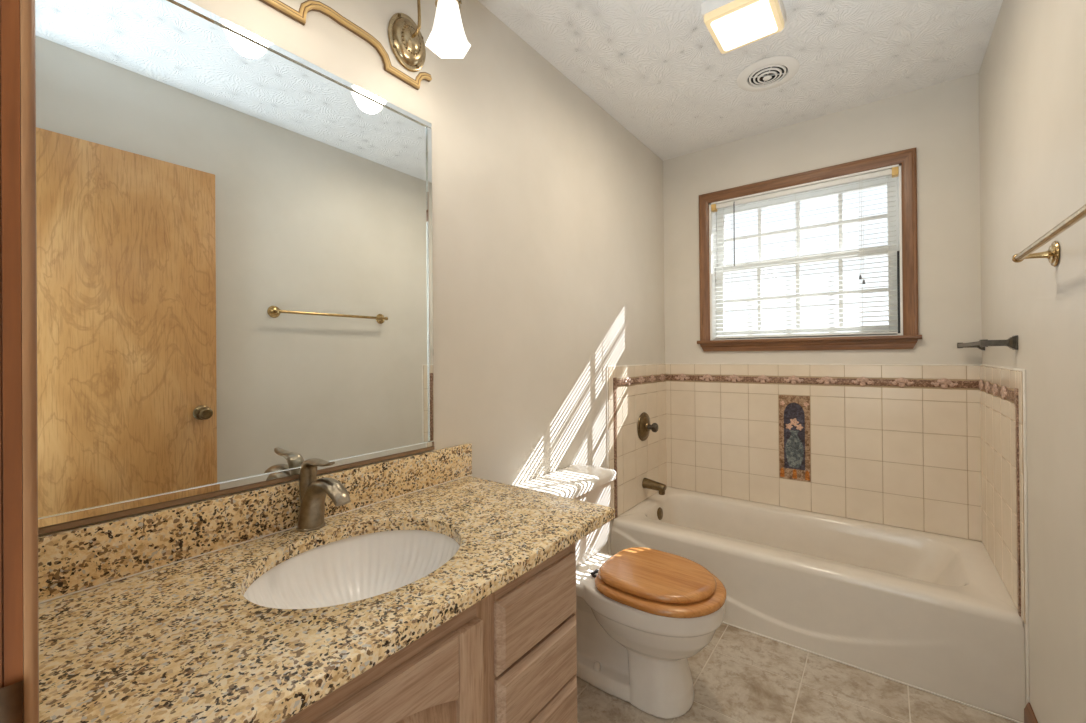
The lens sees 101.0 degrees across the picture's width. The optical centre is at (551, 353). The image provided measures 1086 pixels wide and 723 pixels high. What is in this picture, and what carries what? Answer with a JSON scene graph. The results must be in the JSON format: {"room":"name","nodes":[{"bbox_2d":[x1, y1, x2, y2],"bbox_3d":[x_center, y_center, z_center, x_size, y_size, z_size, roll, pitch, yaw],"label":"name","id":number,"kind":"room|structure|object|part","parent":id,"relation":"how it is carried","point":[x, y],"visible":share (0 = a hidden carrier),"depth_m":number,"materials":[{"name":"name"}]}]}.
{"room":"bathroom","nodes":[
{"label":"bathroom","id":0,"kind":"room"},
{"bbox_2d":[38,0,666,554],"bbox_3d":[-0.111,-0.030,1.872,0.120,2.488,3.070,-1,0,37],"label":"wall","id":1,"kind":"structure","parent":0,"point":[548,214],"depth_m":1.83,"materials":[{"name":"paint"}]},
{"bbox_2d":[35,0,434,534],"bbox_3d":[-0.649,-0.214,1.073,0.010,1.042,0.896,-1,0,37],"label":"wall mirror","id":2,"kind":"object","parent":1,"relation":"attached to","point":[235,249],"visible":1,"depth_m":0.96,"materials":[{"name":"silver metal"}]},
{"bbox_2d":[38,443,471,603],"bbox_3d":[-0.594,0.364,1.127,0.022,0.108,1.050,-1,0,37],"label":"backsplash","id":3,"kind":"structure","parent":1,"relation":"attached to","point":[76,560],"depth_m":0.94,"materials":[{"name":"stone"}]},
{"bbox_2d":[259,0,435,89],"bbox_3d":[-0.652,-1.019,1.075,0.016,0.393,0.926,-1,0,37],"label":"backboard","id":4,"kind":"object","parent":1,"relation":"attached to","point":[368,20],"visible":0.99,"depth_m":1.28,"materials":[{"name":"paint"}]},
{"bbox_2d":[388,0,470,71],"bbox_3d":[-0.341,-1.007,1.282,0.247,0.301,0.131,-1,0,37],"label":"wall sconce","id":5,"kind":"object","parent":4,"relation":"attached to","point":[447,38],"visible":1,"depth_m":1.29,"materials":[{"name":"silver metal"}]},
{"bbox_3d":[-0.425,-0.940,1.345,0.036,0.164,0.131,-1,0,37],"label":"plate","id":6,"kind":"part","parent":5,"relation":"part of","materials":[{"name":"gold metal"}]},
{"bbox_3d":[-0.349,-1.051,1.288,0.161,0.213,0.010,-1,0,37],"label":"arm","id":7,"kind":"part","parent":5,"relation":"part of","materials":[{"name":"gold metal"}]},
{"bbox_3d":[-0.288,-0.921,1.243,0.118,0.128,0.126,-1,0,37],"label":"lamp shade","id":8,"kind":"part","parent":5,"relation":"part of","materials":[{"name":"white glass"}]},
{"bbox_3d":[-0.289,-0.933,1.243,0.048,0.098,0.048,-1,0,37],"label":"bulb","id":9,"kind":"part","parent":5,"relation":"part of","materials":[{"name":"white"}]},
{"bbox_2d":[637,412,657,440],"bbox_3d":[0.580,0.432,2.641,0.087,0.170,0.170,-1,0,37],"label":"shower valve","id":10,"kind":"object","parent":1,"relation":"attached to","point":[644,427],"visible":1,"depth_m":2.62,"materials":[{"name":"gold metal"}]},
{"bbox_3d":[0.559,0.432,2.656,0.034,0.170,0.170,-1,0,37],"label":"valve plate","id":11,"kind":"part","parent":10,"relation":"part of","materials":[{"name":"gold metal"}]},
{"bbox_3d":[0.594,0.432,2.631,0.054,0.056,0.053,-1,0,37],"label":"valve knob","id":12,"kind":"part","parent":10,"relation":"part of","materials":[{"name":"grey metal"}]},
{"bbox_2d":[642,478,666,494],"bbox_3d":[0.605,0.776,2.630,0.134,0.080,0.062,-1,0,37],"label":"tub spout","id":13,"kind":"object","parent":1,"relation":"attached to","point":[647,483],"visible":1,"depth_m":2.61,"materials":[{"name":"gold metal"}]},
{"bbox_2d":[478,0,1002,160],"bbox_3d":[0.140,-1.319,0.884,1.724,0.080,4.350,-1,0,37],"label":"ceiling","id":14,"kind":"structure","parent":0,"point":[656,67],"depth_m":1.93,"materials":[{"name":"white paint"}]},
{"bbox_2d":[701,0,785,53],"bbox_3d":[0.712,-1.245,1.656,0.240,0.073,0.240,-1,0,37],"label":"ceiling light","id":15,"kind":"object","parent":14,"relation":"attached to","point":[732,24],"visible":1,"depth_m":1.63,"materials":[{"name":"white glass"}]},
{"bbox_2d":[737,56,799,91],"bbox_3d":[0.988,-1.272,2.054,0.260,0.021,0.260,-1,0,37],"label":"ceiling vent","id":16,"kind":"object","parent":14,"relation":"in","point":[767,73],"visible":1,"depth_m":2.04,"materials":[{"name":"white metal"}]},
{"bbox_2d":[577,623,1023,722],"bbox_3d":[0.163,1.248,0.876,1.724,0.080,4.350,-1,0,37],"label":"floor","id":17,"kind":"structure","parent":0,"point":[741,676],"depth_m":1.58,"materials":[{"name":"tile"}]},
{"bbox_2d":[283,542,576,722],"bbox_3d":[-0.417,0.830,0.902,0.566,0.766,0.896,-1,0,37],"label":"vanity cabinet","id":18,"kind":"object","parent":17,"relation":"on","point":[510,656],"visible":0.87,"depth_m":0.86,"materials":[{"name":"brown wood"}]},
{"bbox_2d":[39,476,614,722],"bbox_3d":[-0.373,0.431,0.957,0.578,0.030,1.040,-1,0,37],"label":"countertop","id":19,"kind":"structure","parent":18,"relation":"on","point":[181,642],"depth_m":0.70,"materials":[{"name":"stone"}]},
{"bbox_2d":[296,458,350,531],"bbox_3d":[-0.534,0.332,1.048,0.187,0.171,0.063,-1,0,37],"label":"faucet","id":20,"kind":"object","parent":19,"relation":"on","point":[313,491],"visible":1,"depth_m":1.05,"materials":[{"name":"silver metal"}]},
{"bbox_3d":[-0.555,0.311,1.063,0.137,0.128,0.039,-1,0,37],"label":"handle","id":21,"kind":"part","parent":20,"relation":"part of","materials":[{"name":"silver metal"}]},
{"bbox_3d":[-0.533,0.353,1.047,0.184,0.128,0.058,-1,0,37],"label":"spout","id":22,"kind":"part","parent":20,"relation":"part of","materials":[{"name":"silver metal"}]},
{"bbox_2d":[243,530,459,608],"bbox_3d":[-0.393,0.519,0.935,0.412,0.144,0.476,-1,0,37],"label":"sink","id":23,"kind":"object","parent":19,"relation":"in","point":[356,568],"visible":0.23,"depth_m":1.07,"materials":[{"name":"white ceramic"}]},
{"bbox_3d":[-0.291,0.545,0.617,0.018,0.112,0.416,-1,0,37],"label":"arched rail","id":24,"kind":"part","parent":18,"relation":"part of","materials":[{"name":"brown wood"}]},
{"bbox_3d":[-0.290,0.776,0.616,0.014,0.462,0.424,-1,0,37],"label":"door","id":25,"kind":"part","parent":18,"relation":"part of","materials":[{"name":"brown wood"}]},
{"bbox_3d":[-0.024,0.554,0.977,0.019,0.144,0.274,-1,0,37],"label":"drawer","id":26,"kind":"part","parent":18,"relation":"part of","materials":[{"name":"brown wood"}]},
{"bbox_3d":[-0.022,0.704,0.977,0.019,0.141,0.274,-1,0,37],"label":"drawer","id":27,"kind":"part","parent":18,"relation":"part of","materials":[{"name":"brown wood"}]},
{"bbox_3d":[-0.021,0.851,0.976,0.019,0.139,0.274,-1,0,37],"label":"drawer","id":28,"kind":"part","parent":18,"relation":"part of","materials":[{"name":"brown wood"}]},
{"bbox_2d":[516,464,726,718],"bbox_3d":[0.270,0.856,1.683,0.732,0.706,0.480,-1,0,37],"label":"toilet","id":29,"kind":"object","parent":17,"relation":"on","point":[641,612],"visible":0.77,"depth_m":1.54,"materials":[{"name":"white ceramic"}]},
{"bbox_3d":[0.062,0.527,1.836,0.221,0.044,0.480,-1,0,37],"label":"tank lid","id":30,"kind":"part","parent":29,"relation":"part of","materials":[{"name":"white ceramic"}]},
{"bbox_3d":[0.061,0.696,1.838,0.192,0.292,0.450,-1,0,37],"label":"tank","id":31,"kind":"part","parent":29,"relation":"part of","materials":[{"name":"white ceramic"}]},
{"bbox_3d":[0.272,1.019,1.682,0.719,0.380,0.380,-1,0,37],"label":"bowl","id":32,"kind":"part","parent":29,"relation":"part of","materials":[{"name":"white ceramic"}]},
{"bbox_3d":[0.380,0.784,1.601,0.394,0.024,0.336,-1,0,37],"label":"seat lid","id":33,"kind":"part","parent":29,"relation":"part of","materials":[{"name":"brown wood"}]},
{"bbox_2d":[611,487,1025,722],"bbox_3d":[1.142,1.036,2.199,1.522,0.336,0.756,-1,0,37],"label":"bathtub","id":34,"kind":"object","parent":17,"relation":"on","point":[932,613],"visible":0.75,"depth_m":1.84,"materials":[{"name":"ceramic"}]},
{"bbox_3d":[0.632,0.931,2.611,0.017,0.072,0.072,-1,0,37],"label":"overflow plate","id":35,"kind":"part","parent":34,"relation":"part of","materials":[{"name":"gold metal"}]},
{"bbox_2d":[663,73,981,541],"bbox_3d":[1.460,-0.042,2.643,1.724,2.488,0.380,-1,0,37],"label":"wall","id":36,"kind":"structure","parent":0,"point":[892,445],"depth_m":2.31,"materials":[{"name":"paint"}]},
{"bbox_2d":[779,395,810,481],"bbox_3d":[1.356,0.468,2.503,0.153,0.468,0.010,-1,0,37],"label":"tile panel","id":37,"kind":"object","parent":36,"relation":"attached to","point":[794,411],"visible":1,"depth_m":2.50,"materials":[{"name":"multicoloured tile"}]},
{"bbox_2d":[697,148,921,351],"bbox_3d":[1.398,-0.510,2.556,1.085,0.981,0.210,-1,0,37],"label":"window","id":38,"kind":"structure","parent":36,"relation":"in","point":[904,193],"depth_m":2.47,"materials":[{"name":"brown wood"}]},
{"bbox_3d":[0.951,-0.539,2.795,0.059,0.913,0.019,-1,0,37],"label":"casing","id":39,"kind":"part","parent":38,"relation":"part of","materials":[{"name":"brown wood"}]},
{"bbox_2d":[711,167,898,338],"bbox_3d":[1.372,-0.511,2.518,0.920,0.840,0.041,-1,0,37],"label":"window blind","id":40,"kind":"object","parent":38,"relation":"attached to","point":[894,171],"visible":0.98,"depth_m":2.47,"materials":[{"name":"white plastic"}]},
{"bbox_3d":[1.368,-0.501,2.512,0.001,0.808,0.001,-1,0,37],"label":"ladder cord","id":41,"kind":"part","parent":40,"relation":"part of","materials":[{"name":"white fabric"}]},
{"bbox_3d":[1.379,-0.099,2.521,0.900,0.016,0.024,-1,0,37],"label":"rail","id":42,"kind":"part","parent":40,"relation":"part of","materials":[{"name":"white plastic"}]},
{"bbox_3d":[1.603,-0.663,2.331,0.002,0.510,0.003,-1,0,37],"label":"pull cord","id":43,"kind":"part","parent":40,"relation":"part of","materials":[{"name":"white fabric"}]},
{"bbox_3d":[1.613,-0.504,2.330,0.001,0.808,0.001,-1,0,37],"label":"ladder cord","id":44,"kind":"part","parent":40,"relation":"part of","materials":[{"name":"white fabric"}]},
{"bbox_3d":[1.615,-0.650,2.322,0.002,0.536,0.003,-1,0,37],"label":"pull cord","id":45,"kind":"part","parent":40,"relation":"part of","materials":[{"name":"white fabric"}]},
{"bbox_3d":[1.350,-0.971,2.497,1.061,0.059,0.019,-1,0,37],"label":"casing","id":46,"kind":"part","parent":38,"relation":"part of","materials":[{"name":"brown wood"}]},
{"bbox_3d":[1.417,-0.331,2.576,0.920,0.461,0.028,-1,0,37],"label":"sash","id":47,"kind":"part","parent":38,"relation":"part of","materials":[{"name":"white plastic"}]},
{"bbox_3d":[1.433,-0.723,2.603,0.920,0.415,0.028,-1,0,37],"label":"sash","id":48,"kind":"part","parent":38,"relation":"part of","materials":[{"name":"white plastic"}]},
{"bbox_3d":[1.756,-0.548,2.197,0.059,0.913,0.019,-1,0,37],"label":"casing","id":49,"kind":"part","parent":38,"relation":"part of","materials":[{"name":"brown wood"}]},
{"bbox_2d":[606,363,1029,704],"bbox_3d":[1.129,0.629,2.187,1.524,1.149,0.790,-1,0,37],"label":"trim","id":50,"kind":"structure","parent":36,"relation":"attached to","point":[1015,369],"depth_m":1.42,"materials":[{"name":"beige tile"}]},
{"bbox_2d":[979,0,1085,722],"bbox_3d":[1.177,-0.044,0.916,0.120,2.488,3.070,-1,0,37],"label":"wall","id":51,"kind":"structure","parent":0,"point":[1032,72],"depth_m":1.29,"materials":[{"name":"paint"}]},
{"bbox_2d":[957,335,1017,349],"bbox_3d":[1.715,-0.039,1.784,0.089,0.048,0.658,-1,0,37],"label":"towel bar","id":52,"kind":"object","parent":51,"relation":"attached to","point":[1012,342],"visible":1,"depth_m":1.54,"materials":[{"name":"grey metal"}]},
{"bbox_2d":[1024,702,1037,722],"bbox_3d":[1.125,1.151,0.907,0.013,0.098,1.267,-1,0,37],"label":"baseboard","id":53,"kind":"structure","parent":51,"relation":"attached to","point":[1029,716],"depth_m":1.39,"materials":[{"name":"brown wood"}]},
{"bbox_2d":[1012,204,1085,266],"bbox_3d":[1.077,-0.258,0.921,0.081,0.066,0.710,-1,0,37],"label":"towel bar","id":54,"kind":"object","parent":51,"relation":"attached to","point":[1053,253],"visible":1,"depth_m":1.05,"materials":[{"name":"gold metal"}]},
{"bbox_3d":[-0.346,-0.033,0.210,1.524,2.488,0.120,-1,0,37],"label":"wall","id":55,"kind":"structure","parent":0,"visible":0},
{"bbox_2d":[0,0,38,722],"bbox_3d":[-0.078,0.145,0.015,0.852,2.125,0.136,-1,0,37],"label":"trim","id":56,"kind":"structure","parent":55,"relation":"attached to","point":[19,602],"depth_m":0.27,"materials":[{"name":"brown wood"}]},
{"bbox_3d":[-0.341,0.242,0.247,0.005,0.087,0.064,-1,0,37],"label":"strike plate","id":57,"kind":"part","parent":56,"relation":"part of","materials":[{"name":"brown metal"}]},
{"bbox_3d":[-0.353,0.150,0.297,0.075,2.122,0.012,-1,0,37],"label":"door casing","id":58,"kind":"part","parent":56,"relation":"part of","materials":[{"name":"brown wood"}]}
]}

